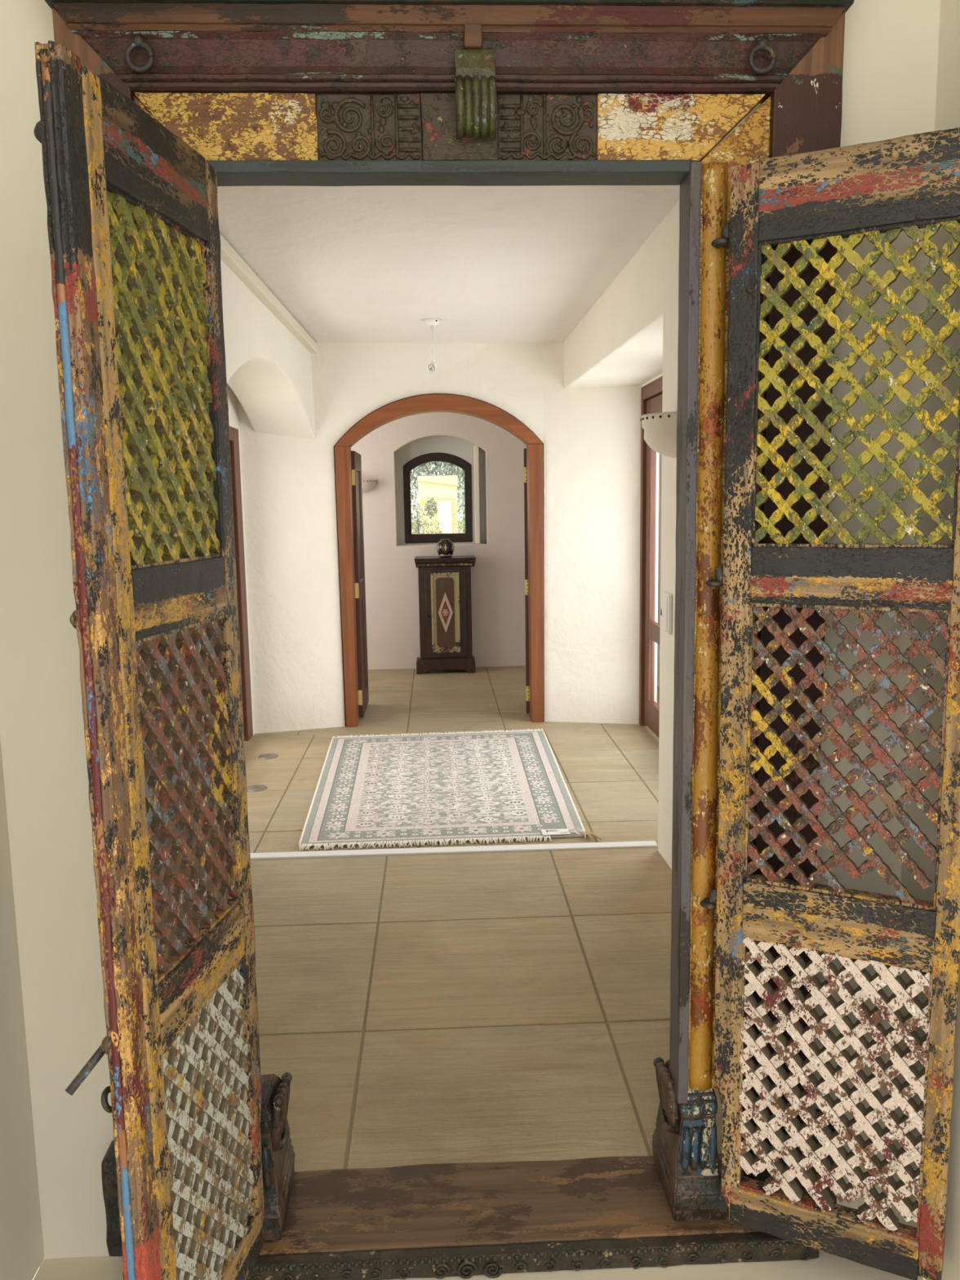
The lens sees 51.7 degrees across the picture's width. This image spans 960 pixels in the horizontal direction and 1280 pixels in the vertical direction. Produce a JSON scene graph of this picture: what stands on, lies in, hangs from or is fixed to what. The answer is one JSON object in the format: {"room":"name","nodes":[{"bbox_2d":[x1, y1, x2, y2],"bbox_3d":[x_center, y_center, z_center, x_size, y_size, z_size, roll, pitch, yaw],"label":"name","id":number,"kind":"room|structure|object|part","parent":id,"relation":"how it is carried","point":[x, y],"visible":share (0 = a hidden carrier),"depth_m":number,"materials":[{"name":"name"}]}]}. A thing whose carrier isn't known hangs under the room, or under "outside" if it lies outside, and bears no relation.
{"room":"traditional dwelling","nodes":[
{"label":"traditional dwelling","id":0,"kind":"room"},
{"bbox_2d":[0,738,44,1279],"bbox_3d":[-0.970,-0.094,0.776,0.232,3.000,2.050,-1,8,-2],"label":"wall","id":1,"kind":"structure","parent":0,"point":[21,1240],"depth_m":1.87,"materials":[{"name":"beige paint"}]},
{"bbox_2d":[226,382,254,734],"bbox_3d":[-1.482,-0.520,5.115,0.140,2.650,2.600,-1,8,-2],"label":"wall","id":2,"kind":"structure","parent":0,"point":[232,399],"depth_m":6.04,"materials":[{"name":"white paint"}]},
{"bbox_2d":[228,426,253,741],"bbox_3d":[-1.438,-0.189,5.093,0.070,1.900,2.140,-1,8,-2],"label":"door","id":3,"kind":"structure","parent":2,"relation":"in","point":[233,433],"depth_m":6.03,"materials":[{"name":"red wood"}]},
{"bbox_2d":[220,259,315,438],"bbox_3d":[-1.206,-0.398,4.144,0.360,2.630,4.441,-1,8,0],"label":"wall","id":4,"kind":"structure","parent":0,"point":[268,370],"depth_m":5.33,"materials":[{"name":"white paint"}]},
{"bbox_2d":[218,232,317,353],"bbox_3d":[-1.032,-1.562,4.005,0.065,0.195,4.277,-1,8,0],"label":"trim","id":5,"kind":"structure","parent":4,"relation":"attached to","point":[228,255],"depth_m":4.60,"materials":[{"name":"beige paint"}]},
{"bbox_2d":[39,666,722,1266],"bbox_3d":[-0.167,0.739,5.458,3.500,0.080,6.890,-1,8,-2],"label":"floor","id":6,"kind":"structure","parent":0,"point":[503,1006],"depth_m":3.12,"materials":[{"name":"tile"}]},
{"bbox_2d":[246,784,267,791],"bbox_3d":[-1.152,0.760,5.108,0.114,0.006,0.114,-1,8,-2],"label":"cap","id":7,"kind":"object","parent":6,"relation":"on","point":[257,787],"visible":0.98,"depth_m":5.09,"materials":[{"name":"silver metal"}]},
{"bbox_2d":[258,753,278,759],"bbox_3d":[-1.226,0.671,5.750,0.114,0.006,0.114,-1,8,-2],"label":"cap","id":8,"kind":"object","parent":6,"relation":"on","point":[266,756],"visible":1,"depth_m":5.73,"materials":[{"name":"silver metal"}]},
{"bbox_2d":[414,555,475,674],"bbox_3d":[-0.292,-0.220,8.486,0.518,0.979,0.311,-1,8,-2],"label":"base cabinet","id":9,"kind":"object","parent":6,"relation":"on","point":[445,606],"visible":1,"depth_m":8.36,"materials":[{"name":"brown wood"}]},
{"bbox_2d":[436,538,453,557],"bbox_3d":[-0.292,-0.774,8.369,0.147,0.152,0.147,-1,8,-2],"label":"jar","id":10,"kind":"object","parent":9,"relation":"on","point":[445,548],"visible":1,"depth_m":8.32,"materials":[{"name":"ceramic"}]},
{"bbox_3d":[-0.289,-0.229,8.354,0.238,0.678,0.012,-1,8,-2],"label":"panel moulding","id":11,"kind":"part","parent":9,"relation":"part of","materials":[{"name":"beige wood"}]},
{"bbox_3d":[-0.291,-0.231,8.355,0.154,0.593,0.003,-1,8,-2],"label":"panel","id":12,"kind":"part","parent":9,"relation":"part of","materials":[{"name":"brown wood"}]},
{"bbox_2d":[442,608,448,616],"bbox_3d":[-0.290,-0.231,8.352,0.057,0.060,0.010,-1,8,-2],"label":"flower","id":13,"kind":"object","parent":9,"relation":"on","point":[445,611],"depth_m":8.35,"materials":[{"name":"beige paint"}]},
{"bbox_3d":[-0.286,-0.224,8.368,0.346,0.750,0.018,-1,8,-2],"label":"door","id":14,"kind":"part","parent":9,"relation":"part of","materials":[{"name":"brown wood"}]},
{"bbox_2d":[297,728,601,850],"bbox_3d":[-0.196,0.720,5.219,1.366,0.024,2.091,-1,8,-2],"label":"rug","id":15,"kind":"object","parent":6,"relation":"on","point":[381,789],"visible":1,"depth_m":4.95,"materials":[{"name":"white fabric"}]},
{"bbox_3d":[-0.839,0.742,5.178,0.012,0.012,1.936,-1,8,-4],"label":"cord","id":16,"kind":"part","parent":15,"relation":"part of","materials":[{"name":"white fabric"}]},
{"bbox_2d":[541,828,583,835],"bbox_3d":[0.361,0.833,4.311,0.184,0.011,0.087,-2,8,-4],"label":"price tag","id":17,"kind":"object","parent":15,"relation":"on","point":[559,831],"visible":1,"depth_m":4.31,"materials":[{"name":"white paper"}]},
{"bbox_3d":[0.423,0.832,4.313,0.052,0.011,0.066,-9,11,-44],"label":"cord","id":18,"kind":"part","parent":17,"relation":"part of","materials":[{"name":"white plastic"}]},
{"bbox_3d":[0.427,0.709,5.267,0.012,0.012,1.963,-1,8,-2],"label":"cord","id":19,"kind":"part","parent":15,"relation":"part of","materials":[{"name":"white fabric"}]},
{"bbox_2d":[249,840,657,859],"bbox_3d":[-0.156,0.882,4.151,1.805,0.010,0.060,-1,8,-2],"label":"trim","id":20,"kind":"structure","parent":6,"relation":"on","point":[371,852],"depth_m":4.14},
{"bbox_2d":[351,412,526,669],"bbox_3d":[-0.392,-0.997,8.667,3.600,2.530,0.260,-1,8,-2],"label":"wall","id":21,"kind":"structure","parent":0,"point":[391,571],"depth_m":8.58,"materials":[{"name":"paint"}]},
{"bbox_2d":[361,479,377,493],"bbox_3d":[-1.027,-1.298,8.384,0.308,0.115,0.154,-1,8,-2],"label":"wall sconce","id":22,"kind":"object","parent":21,"relation":"attached to","point":[368,485],"visible":0.38,"depth_m":8.36,"materials":[{"name":"white ceramic"}]},
{"bbox_2d":[473,444,479,543],"bbox_3d":[-0.028,-1.276,8.713,0.040,0.851,0.115,-1,8,-2],"label":"trim","id":23,"kind":"structure","parent":21,"relation":"attached to","point":[476,458],"depth_m":8.66,"materials":[{"name":"white paint"}]},
{"bbox_2d":[395,436,486,545],"bbox_3d":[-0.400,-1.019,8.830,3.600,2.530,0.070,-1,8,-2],"label":"niche","id":24,"kind":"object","parent":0,"point":[464,450],"depth_m":8.72,"materials":[{"name":"paint"}]},
{"bbox_2d":[403,453,472,542],"bbox_3d":[-0.373,-1.258,8.783,0.600,0.785,0.060,-1,8,-2],"label":"window","id":25,"kind":"structure","parent":24,"relation":"in","point":[462,464],"depth_m":8.76,"materials":[{"name":"brown wood"}]},
{"bbox_2d":[238,342,658,733],"bbox_3d":[-0.217,-0.722,6.340,2.660,2.630,0.355,-1,8,-2],"label":"wall","id":26,"kind":"structure","parent":0,"point":[590,437],"depth_m":6.26,"materials":[{"name":"white paint"}]},
{"bbox_2d":[351,450,368,717],"bbox_3d":[-0.835,-0.388,6.798,0.054,1.760,0.567,-1,8,-2],"label":"door leaf","id":27,"kind":"structure","parent":26,"relation":"in","point":[357,514],"depth_m":6.64,"materials":[{"name":"brown wood"}]},
{"bbox_2d":[334,394,543,727],"bbox_3d":[-0.250,-0.503,6.427,1.310,2.112,0.162,-1,8,-2],"label":"door frame","id":28,"kind":"structure","parent":26,"relation":"attached to","point":[428,403],"depth_m":6.32,"materials":[{"name":"brown wood"}]},
{"bbox_2d":[523,448,529,713],"bbox_3d":[0.334,-0.413,6.847,0.048,1.760,0.567,-1,8,3],"label":"door leaf","id":29,"kind":"structure","parent":26,"relation":"in","point":[526,628],"depth_m":6.59,"materials":[{"name":"brown wood"}]},
{"bbox_2d":[0,0,940,1258],"bbox_3d":[-0.089,-0.273,1.946,3.200,3.000,0.245,-1,8,-2],"label":"wall","id":30,"kind":"structure","parent":0,"point":[891,46],"depth_m":1.84,"materials":[{"name":"beige paint"}]},
{"bbox_2d":[33,40,264,1279],"bbox_3d":[-0.500,0.239,1.559,0.090,2.009,0.482,0,8,9],"label":"door leaf","id":31,"kind":"structure","parent":30,"relation":"in","point":[181,1042],"depth_m":1.47,"materials":[{"name":"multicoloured wood"}]},
{"bbox_3d":[-0.489,-0.691,1.455,0.049,0.132,0.326,0,8,9],"label":"rail","id":32,"kind":"part","parent":31,"relation":"part of","materials":[{"name":"wood"}]},
{"bbox_3d":[-0.479,-0.373,1.499,0.020,0.529,0.339,0,8,9],"label":"lattice panel","id":33,"kind":"part","parent":31,"relation":"part of","materials":[{"name":"yellow wood"}]},
{"bbox_3d":[-0.479,-0.070,1.542,0.044,0.102,0.326,0,8,9],"label":"rail","id":34,"kind":"part","parent":31,"relation":"part of","materials":[{"name":"wood"}]},
{"bbox_3d":[-0.469,0.234,1.584,0.020,0.531,0.339,0,8,9],"label":"lattice panel","id":35,"kind":"part","parent":31,"relation":"part of","materials":[{"name":"red wood"}]},
{"bbox_3d":[-0.469,0.542,1.629,0.046,0.109,0.326,0,8,9],"label":"rail","id":36,"kind":"part","parent":31,"relation":"part of","materials":[{"name":"yellow wood"}]},
{"bbox_3d":[-0.463,0.849,1.671,0.030,0.529,0.339,0,8,9],"label":"lattice panel","id":37,"kind":"part","parent":31,"relation":"part of","materials":[{"name":"white wood"}]},
{"bbox_3d":[-0.459,1.139,1.718,0.046,0.078,0.338,0,8,9],"label":"rail","id":38,"kind":"part","parent":31,"relation":"part of","materials":[{"name":"yellow wood"}]},
{"bbox_2d":[44,0,853,1279],"bbox_3d":[-0.027,0.032,1.898,1.447,2.413,0.278,-1,8,-2],"label":"door frame","id":39,"kind":"structure","parent":30,"relation":"attached to","point":[268,92],"depth_m":1.72,"materials":[{"name":"brown wood"}]},
{"bbox_3d":[-0.430,-0.872,1.703,0.306,0.110,0.052,-1,8,-2],"label":"lintel panel","id":40,"kind":"part","parent":39,"relation":"part of","materials":[{"name":"yellow wood"}]},
{"bbox_3d":[-0.189,-0.877,1.715,0.180,0.110,0.048,-1,8,-2],"label":"carved panel","id":41,"kind":"part","parent":39,"relation":"part of","materials":[{"name":"brown wood"}]},
{"bbox_3d":[-0.043,-1.106,1.666,1.340,0.094,0.095,-1,8,-2],"label":"cornice","id":42,"kind":"part","parent":39,"relation":"part of","materials":[{"name":"brown wood"}]},
{"bbox_3d":[-0.007,1.218,1.947,1.362,0.048,0.032,-1,8,-2],"label":"sill","id":43,"kind":"part","parent":39,"relation":"part of","materials":[{"name":"brown wood"}]},
{"bbox_3d":[0.115,-0.884,1.728,0.173,0.110,0.048,-1,8,-2],"label":"carved panel","id":44,"kind":"part","parent":39,"relation":"part of","materials":[{"name":"brown wood"}]},
{"bbox_3d":[0.347,-0.889,1.736,0.294,0.110,0.052,-1,8,-2],"label":"lintel panel","id":45,"kind":"part","parent":39,"relation":"part of","materials":[{"name":"yellow wood"}]},
{"bbox_2d":[714,127,959,1279],"bbox_3d":[0.630,0.172,1.736,0.415,1.954,0.050,3,9,27],"label":"door leaf","id":46,"kind":"structure","parent":30,"relation":"in","point":[891,187],"depth_m":1.72,"materials":[{"name":"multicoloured wood"}]},
{"bbox_3d":[0.643,1.101,1.867,0.338,0.079,0.047,3,9,27],"label":"rail","id":47,"kind":"part","parent":46,"relation":"part of","materials":[{"name":"yellow wood"}]},
{"bbox_3d":[0.644,0.810,1.821,0.339,0.529,0.030,3,9,27],"label":"lattice panel","id":48,"kind":"part","parent":46,"relation":"part of","materials":[{"name":"white wood"}]},
{"bbox_3d":[0.639,0.503,1.780,0.325,0.110,0.046,3,9,27],"label":"rail","id":49,"kind":"part","parent":46,"relation":"part of","materials":[{"name":"yellow wood"}]},
{"bbox_3d":[0.633,0.196,1.732,0.339,0.531,0.020,3,9,27],"label":"lattice panel","id":50,"kind":"part","parent":46,"relation":"part of","materials":[{"name":"red wood"}]},
{"bbox_3d":[0.630,-0.109,1.694,0.325,0.101,0.045,3,9,27],"label":"rail","id":51,"kind":"part","parent":46,"relation":"part of","materials":[{"name":"black wood"}]},
{"bbox_3d":[0.623,-0.411,1.647,0.339,0.529,0.020,3,9,27],"label":"lattice panel","id":52,"kind":"part","parent":46,"relation":"part of","materials":[{"name":"yellow wood"}]},
{"bbox_3d":[0.620,-0.730,1.607,0.326,0.132,0.049,3,9,27],"label":"rail","id":53,"kind":"part","parent":46,"relation":"part of","materials":[{"name":"wood"}]},
{"bbox_2d":[33,1250,924,1279],"bbox_3d":[0.052,1.467,0.584,1.730,0.070,3.145,-1,8,-2],"label":"floor","id":54,"kind":"structure","parent":0,"point":[827,1266],"depth_m":1.94,"materials":[{"name":"beige tile"}]},
{"bbox_2d":[217,119,744,343],"bbox_3d":[-0.185,-1.669,4.074,2.150,0.247,4.460,-1,8,-2],"label":"ceiling","id":55,"kind":"structure","parent":0,"point":[493,264],"depth_m":4.17,"materials":[{"name":"paint"}]},
{"bbox_2d":[424,318,439,370],"bbox_3d":[-0.264,-1.620,5.485,0.084,0.300,0.099,-1,8,-2],"label":"pendant lamp","id":56,"kind":"object","parent":55,"relation":"hanging from","point":[428,322],"visible":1,"depth_m":5.48,"materials":[{"name":"white plastic"}]},
{"bbox_3d":[-0.269,-1.641,5.489,0.008,0.215,0.006,-1,8,-2],"label":"rod","id":57,"kind":"part","parent":56,"relation":"part of","materials":[{"name":"white plastic"}]},
{"bbox_2d":[428,362,436,370],"bbox_3d":[-0.261,-1.518,5.506,0.040,0.049,0.052,3,9,25],"label":"bulb","id":58,"kind":"object","parent":56,"relation":"attached to","point":[432,366],"depth_m":5.49,"materials":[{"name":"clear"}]},
{"bbox_3d":[-0.259,-1.635,5.490,0.009,0.208,0.006,-1,8,-2],"label":"cord","id":59,"kind":"part","parent":56,"relation":"part of","materials":[{"name":"white plastic"}]},
{"bbox_2d":[640,373,662,387],"bbox_3d":[1.125,-0.563,5.128,0.130,2.650,2.800,-1,8,-2],"label":"wall","id":60,"kind":"structure","parent":0,"point":[660,375],"depth_m":5.80,"materials":[{"name":"white paint"}]},
{"bbox_2d":[639,376,662,737],"bbox_3d":[1.096,-0.360,5.215,0.070,2.125,2.360,-1,8,-2],"label":"door","id":61,"kind":"structure","parent":60,"relation":"in","point":[651,393],"depth_m":6.14,"materials":[{"name":"red wood"}]},
{"bbox_2d":[563,119,745,869],"bbox_3d":[0.892,-0.443,4.234,0.517,2.630,4.420,-1,8,-2],"label":"wall","id":62,"kind":"structure","parent":0,"point":[629,336],"depth_m":4.04,"materials":[{"name":"white paint"}]},
{"bbox_2d":[640,411,676,457],"bbox_3d":[0.657,-0.735,3.586,0.150,0.155,0.300,-1,8,-2],"label":"wall sconce","id":63,"kind":"object","parent":62,"relation":"attached to","point":[660,428],"visible":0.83,"depth_m":3.50,"materials":[{"name":"white ceramic"}]},
{"bbox_2d":[660,591,672,635],"bbox_3d":[0.723,-0.105,3.859,0.022,0.156,0.130,-1,8,-2],"label":"light switch","id":64,"kind":"object","parent":62,"relation":"attached to","point":[666,600],"visible":1,"depth_m":3.82,"materials":[{"name":"white plastic"}]},
{"bbox_2d":[657,453,662,687],"bbox_3d":[1.407,-0.878,7.623,0.100,2.530,2.200,-1,8,-2],"label":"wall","id":65,"kind":"structure","parent":0,"point":[660,455],"depth_m":7.55,"materials":[{"name":"paint"}]},
{"bbox_2d":[890,0,959,1279],"bbox_3d":[0.981,-0.164,1.058,0.242,3.000,1.650,-1,8,-2],"label":"wall","id":66,"kind":"structure","parent":0,"point":[948,91],"depth_m":1.79,"materials":[{"name":"beige paint"}]},
{"label":"outside","id":67,"kind":"structure","parent":0,"visible":0},
{"bbox_2d":[411,520,465,533],"bbox_3d":[-1.995,-4.545,44.354,80.000,0.100,70.800,-1,8,-2],"label":"ground","id":68,"kind":"structure","parent":67,"point":[458,521],"depth_m":62.85,"materials":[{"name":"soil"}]},
{"bbox_2d":[411,496,444,533],"bbox_3d":[-1.400,-2.853,25.812,0.992,1.800,0.630,-1,8,-2],"label":"bush","id":69,"kind":"object","parent":68,"relation":"on","point":[432,503],"visible":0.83,"depth_m":25.73,"materials":[{"name":"green plant"}]},
{"bbox_2d":[417,475,457,533],"bbox_3d":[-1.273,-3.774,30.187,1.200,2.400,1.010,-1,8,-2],"label":"house","id":70,"kind":"structure","parent":68,"relation":"on","point":[442,489],"depth_m":29.67,"materials":[{"name":"yellow paint"}]},
{"bbox_3d":[-1.067,-3.368,29.788,0.440,1.700,0.029,-1,8,-2],"label":"doorway","id":71,"kind":"part","parent":70,"relation":"part of","materials":[{"name":"white"}]},
{"bbox_3d":[-1.066,-3.390,29.770,0.520,1.750,0.060,-1,8,-2],"label":"door frame","id":72,"kind":"part","parent":70,"relation":"part of","materials":[{"name":"white"}]},
{"bbox_2d":[410,461,464,520],"bbox_3d":[-1.576,-5.538,34.546,4.975,4.692,1.890,-1,8,-2],"label":"tree","id":73,"kind":"object","parent":68,"relation":"on","point":[451,468],"visible":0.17,"depth_m":34.28,"materials":[{"name":"green plant"}]},
{"bbox_2d":[453,473,465,533],"bbox_3d":[-0.256,-3.479,27.810,1.042,2.449,0.834,-1,8,-2],"label":"shrub","id":74,"kind":"object","parent":68,"relation":"on","point":[463,530],"visible":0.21,"depth_m":27.74,"materials":[{"name":"green plant"}]}
]}

